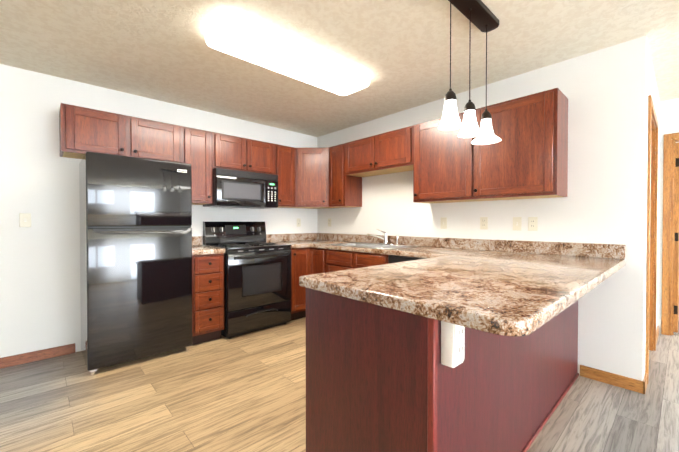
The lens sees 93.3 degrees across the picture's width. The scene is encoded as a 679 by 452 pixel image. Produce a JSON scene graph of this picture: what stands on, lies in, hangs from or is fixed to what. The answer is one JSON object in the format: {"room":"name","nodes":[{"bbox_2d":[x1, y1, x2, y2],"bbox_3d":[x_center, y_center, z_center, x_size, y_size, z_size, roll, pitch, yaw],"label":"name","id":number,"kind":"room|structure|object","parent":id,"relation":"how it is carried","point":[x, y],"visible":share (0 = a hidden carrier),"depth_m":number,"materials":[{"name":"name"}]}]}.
{"room":"kitchen","nodes":[
{"label":"kitchen","id":0,"kind":"room"},
{"bbox_2d":[0,64,316,357],"bbox_3d":[-2.570,-0.079,2.787,6.240,2.440,0.120,-1,1,-43],"label":"wall","id":1,"kind":"structure","parent":0,"point":[39,276],"depth_m":2.77,"materials":[{"name":"white paint"}]},
{"bbox_2d":[19,213,30,226],"bbox_3d":[-2.607,-0.048,2.660,0.070,0.115,0.014,-1,1,-43],"label":"light switch","id":2,"kind":"object","parent":1,"relation":"attached to","point":[24,219],"visible":1,"depth_m":2.66,"materials":[{"name":"beige plastic"}]},
{"bbox_2d":[0,343,74,368],"bbox_3d":[-3.551,1.110,1.799,3.200,0.085,0.013,-1,1,-43],"label":"baseboard","id":3,"kind":"structure","parent":1,"relation":"attached to","point":[17,359],"depth_m":2.71,"materials":[{"name":"brown wood"}]},
{"bbox_2d":[59,103,181,162],"bbox_3d":[-1.994,-0.802,2.984,0.912,0.387,0.356,-1,1,-43],"label":"upper cabinet","id":4,"kind":"object","parent":1,"relation":"attached to","point":[83,131],"visible":1,"depth_m":2.82,"materials":[{"name":"brown wood"}]},
{"bbox_2d":[182,126,212,204],"bbox_3d":[-1.548,-0.619,3.400,0.303,0.763,0.356,-1,1,-43],"label":"upper cabinet","id":5,"kind":"object","parent":1,"relation":"attached to","point":[197,149],"visible":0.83,"depth_m":3.31,"materials":[{"name":"brown wood"}]},
{"bbox_2d":[212,132,274,174],"bbox_3d":[-1.158,-0.811,3.760,0.760,0.387,0.356,-1,1,-43],"label":"upper cabinet","id":6,"kind":"object","parent":1,"relation":"attached to","point":[238,153],"visible":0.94,"depth_m":3.62,"materials":[{"name":"brown wood"}]},
{"bbox_2d":[203,168,277,208],"bbox_3d":[-1.130,-0.417,3.737,0.754,0.394,0.436,-1,1,-43],"label":"microwave","id":7,"kind":"object","parent":6,"relation":"attached to","point":[238,189],"visible":1,"depth_m":3.57,"materials":[{"name":"black"}]},
{"bbox_2d":[275,144,294,207],"bbox_3d":[-0.768,-0.627,4.125,0.303,0.763,0.356,-1,1,-43],"label":"upper cabinet","id":8,"kind":"object","parent":1,"relation":"attached to","point":[285,164],"visible":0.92,"depth_m":4.02,"materials":[{"name":"brown wood"}]},
{"bbox_2d":[297,218,300,226],"bbox_3d":[-0.578,-0.049,4.549,0.070,0.115,0.008,-1,1,-43],"label":"electrical outlet","id":9,"kind":"object","parent":1,"relation":"attached to","point":[298,222],"visible":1,"depth_m":4.55,"materials":[{"name":"beige plastic"}]},
{"bbox_2d":[285,147,343,208],"bbox_3d":[-0.346,-0.629,4.343,0.608,0.763,0.610,-1,1,-43],"label":"upper cabinet","id":10,"kind":"object","parent":1,"relation":"attached to","point":[311,178],"visible":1,"depth_m":4.12,"materials":[{"name":"brown wood"}]},
{"bbox_2d":[0,317,678,451],"bbox_3d":[1.621,1.210,1.152,10.140,0.100,8.240,-1,1,-43],"label":"floor","id":11,"kind":"structure","parent":0,"point":[244,393],"depth_m":2.05,"materials":[{"name":"brown wood"}]},
{"bbox_2d":[79,152,191,374],"bbox_3d":[-1.836,0.287,2.899,0.760,1.705,0.652,-1,1,-43],"label":"fridge","id":12,"kind":"object","parent":11,"relation":"on","point":[135,258],"visible":1,"depth_m":2.63,"materials":[{"name":"black metal"}]},
{"bbox_2d":[192,253,223,344],"bbox_3d":[-1.452,0.701,3.297,0.305,0.868,0.661,-1,1,-43],"label":"drawers","id":13,"kind":"object","parent":11,"relation":"on","point":[207,297],"visible":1,"depth_m":3.08,"materials":[{"name":"brown wood"}]},
{"bbox_2d":[192,236,224,254],"bbox_3d":[-1.461,0.193,3.302,0.314,0.148,0.632,-1,1,-43],"label":"countertop","id":14,"kind":"structure","parent":13,"relation":"on","point":[199,247],"depth_m":3.17,"materials":[{"name":"stone"}]},
{"bbox_2d":[203,222,290,338],"bbox_3d":[-1.029,0.540,3.639,0.760,1.182,0.714,-1,1,-43],"label":"stove","id":15,"kind":"object","parent":11,"relation":"on","point":[257,281],"visible":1,"depth_m":3.44,"materials":[{"name":"black metal"}]},
{"bbox_2d":[290,247,325,320],"bbox_3d":[-0.355,0.691,4.147,0.908,0.868,0.908,-1,1,-43],"label":"base cabinet","id":16,"kind":"object","parent":11,"relation":"on","point":[308,261],"visible":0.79,"depth_m":3.80,"materials":[{"name":"brown wood"}]},
{"bbox_2d":[266,233,309,248],"bbox_3d":[-0.683,0.185,4.024,0.268,0.148,0.632,-1,1,-43],"label":"countertop","id":17,"kind":"structure","parent":16,"relation":"on","point":[297,240],"depth_m":4.31,"materials":[{"name":"stone"}]},
{"bbox_2d":[326,249,389,271],"bbox_3d":[0.357,0.698,3.561,0.661,0.868,0.914,-1,1,-43],"label":"base cabinet","id":18,"kind":"object","parent":11,"relation":"on","point":[337,260],"visible":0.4,"depth_m":3.38,"materials":[{"name":"brown wood"}]},
{"bbox_2d":[388,255,425,263],"bbox_3d":[0.881,0.707,3.005,0.626,0.864,0.604,-1,1,-43],"label":"dishwasher","id":19,"kind":"object","parent":11,"relation":"on","point":[393,259],"visible":0.04,"depth_m":2.92,"materials":[{"name":"black metal"}]},
{"bbox_2d":[306,288,578,451],"bbox_3d":[0.819,0.716,2.019,2.083,0.868,0.754,-1,1,-43],"label":"base cabinet","id":20,"kind":"object","parent":11,"relation":"on","point":[380,378],"visible":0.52,"depth_m":1.31,"materials":[{"name":"brown wood"}]},
{"bbox_2d":[441,321,464,367],"bbox_3d":[0.381,0.377,1.072,0.072,0.168,0.055,-1,1,-43],"label":"box","id":21,"kind":"object","parent":20,"relation":"attached to","point":[452,345],"visible":0.75,"depth_m":1.05,"materials":[{"name":"white plastic"}]},
{"bbox_2d":[299,253,617,336],"bbox_3d":[0.671,0.263,1.682,1.470,0.046,0.986,-1,1,-43],"label":"countertop","id":22,"kind":"structure","parent":20,"relation":"on","point":[515,288],"depth_m":1.31,"materials":[{"name":"stone"}]},
{"bbox_2d":[310,229,625,269],"bbox_3d":[0.607,0.152,3.301,0.640,0.230,3.447,-1,1,-43],"label":"countertop","id":23,"kind":"structure","parent":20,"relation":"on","point":[408,246],"depth_m":2.90,"materials":[{"name":"stone"}]},
{"bbox_2d":[329,242,417,248],"bbox_3d":[0.358,0.238,3.554,0.488,0.051,0.871,-1,1,-43],"label":"sink","id":24,"kind":"object","parent":23,"relation":"in","point":[385,245],"depth_m":3.58,"materials":[{"name":"silver metal"}]},
{"bbox_2d":[366,229,398,244],"bbox_3d":[0.490,0.122,3.628,0.196,0.178,0.336,-1,1,-43],"label":"faucet","id":25,"kind":"object","parent":23,"relation":"on","point":[385,238],"depth_m":3.67,"materials":[{"name":"silver metal"}]},
{"bbox_2d":[0,0,678,136],"bbox_3d":[1.621,-1.330,1.123,10.140,0.100,8.240,-1,1,-43],"label":"ceiling","id":26,"kind":"structure","parent":0,"point":[397,52],"depth_m":2.31,"materials":[{"name":"beige paint"}]},
{"bbox_2d":[205,11,369,95],"bbox_3d":[-0.317,-1.256,2.477,1.320,0.076,0.370,-1,1,-43],"label":"ceiling light fixture","id":27,"kind":"object","parent":26,"relation":"attached to","point":[237,35],"visible":1,"depth_m":2.29,"materials":[{"name":"white plastic"}]},
{"bbox_2d":[438,0,500,144],"bbox_3d":[0.757,-0.908,1.861,0.630,0.756,0.176,-1,1,-43],"label":"pendant light","id":28,"kind":"object","parent":26,"relation":"hanging from","point":[480,15],"visible":1,"depth_m":1.86,"materials":[{"name":"white glass"}]},
{"bbox_2d":[317,35,647,380],"bbox_3d":[0.919,-0.087,3.526,0.120,2.440,3.544,-1,1,-43],"label":"wall","id":29,"kind":"structure","parent":0,"point":[604,91],"depth_m":2.42,"materials":[{"name":"white paint"}]},
{"bbox_2d":[329,143,361,207],"bbox_3d":[0.056,-0.626,4.095,0.356,0.763,0.303,-1,1,-43],"label":"upper cabinet","id":30,"kind":"object","parent":29,"relation":"attached to","point":[345,191],"visible":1,"depth_m":3.99,"materials":[{"name":"brown wood"}]},
{"bbox_2d":[345,125,413,176],"bbox_3d":[0.493,-0.809,3.622,0.356,0.387,0.979,-1,1,-43],"label":"upper cabinet","id":31,"kind":"object","parent":29,"relation":"attached to","point":[390,152],"visible":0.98,"depth_m":3.48,"materials":[{"name":"brown wood"}]},
{"bbox_2d":[441,217,446,228],"bbox_3d":[1.061,-0.030,3.273,0.014,0.115,0.070,-1,1,-43],"label":"light switch","id":32,"kind":"object","parent":29,"relation":"attached to","point":[443,222],"visible":1,"depth_m":3.27,"materials":[{"name":"beige plastic"}]},
{"bbox_2d":[480,217,487,228],"bbox_3d":[1.340,-0.026,2.977,0.008,0.115,0.070,-1,1,-43],"label":"outlet","id":33,"kind":"object","parent":29,"relation":"attached to","point":[483,222],"visible":1,"depth_m":2.97,"materials":[{"name":"beige plastic"}]},
{"bbox_2d":[413,88,567,203],"bbox_3d":[1.238,-0.612,2.821,0.356,0.763,1.210,-1,1,-43],"label":"upper cabinet","id":34,"kind":"object","parent":29,"relation":"attached to","point":[526,157],"visible":0.92,"depth_m":2.55,"materials":[{"name":"brown wood"}]},
{"bbox_2d":[513,217,521,230],"bbox_3d":[1.531,-0.019,2.767,0.014,0.115,0.070,-1,1,-43],"label":"light switch","id":35,"kind":"object","parent":29,"relation":"attached to","point":[517,223],"visible":1,"depth_m":2.77,"materials":[{"name":"beige plastic"}]},
{"bbox_2d":[528,217,537,230],"bbox_3d":[1.616,-0.018,2.680,0.008,0.115,0.070,-1,1,-43],"label":"outlet","id":36,"kind":"object","parent":29,"relation":"attached to","point":[532,223],"visible":1,"depth_m":2.68,"materials":[{"name":"beige plastic"}]},
{"bbox_2d":[580,365,646,393],"bbox_3d":[1.961,1.104,2.319,0.013,0.085,0.362,-1,1,-43],"label":"baseboard","id":37,"kind":"structure","parent":29,"relation":"attached to","point":[628,383],"depth_m":2.30,"materials":[{"name":"brown wood"}]},
{"bbox_2d":[644,45,659,374],"bbox_3d":[2.769,-0.080,2.907,1.750,2.440,0.120,-1,1,-43],"label":"wall","id":38,"kind":"structure","parent":0,"point":[652,90],"depth_m":2.67,"materials":[{"name":"white paint"}]},
{"bbox_2d":[645,95,658,383],"bbox_3d":[2.532,0.099,2.679,0.944,2.087,0.136,-1,1,-43],"label":"door frame","id":39,"kind":"structure","parent":38,"relation":"attached to","point":[652,218],"depth_m":2.91,"materials":[{"name":"brown wood"}]},
{"bbox_2d":[656,325,658,344],"bbox_3d":[3.144,1.094,3.178,0.610,0.085,0.013,-1,1,-43],"label":"baseboard","id":40,"kind":"structure","parent":38,"relation":"attached to","point":[657,330],"depth_m":3.17,"materials":[{"name":"brown wood"}]},
{"bbox_2d":[658,98,678,333],"bbox_3d":[4.923,-0.068,1.784,0.120,2.440,4.456,-1,1,-43],"label":"wall","id":41,"kind":"structure","parent":0,"point":[669,116],"depth_m":3.36,"materials":[{"name":"white paint"}]},
{"bbox_2d":[661,132,678,335],"bbox_3d":[3.751,0.095,3.049,0.152,2.087,0.954,-1,1,-43],"label":"door frame","id":42,"kind":"structure","parent":41,"relation":"attached to","point":[668,229],"depth_m":3.32,"materials":[{"name":"brown wood"}]},
{"bbox_2d":[673,143,678,332],"bbox_3d":[3.849,0.120,3.623,0.804,1.994,0.092,-1,1,-43],"label":"bedroom door","id":43,"kind":"structure","parent":41,"relation":"in","point":[676,284],"depth_m":3.37,"materials":[{"name":"brown wood"}]}
]}

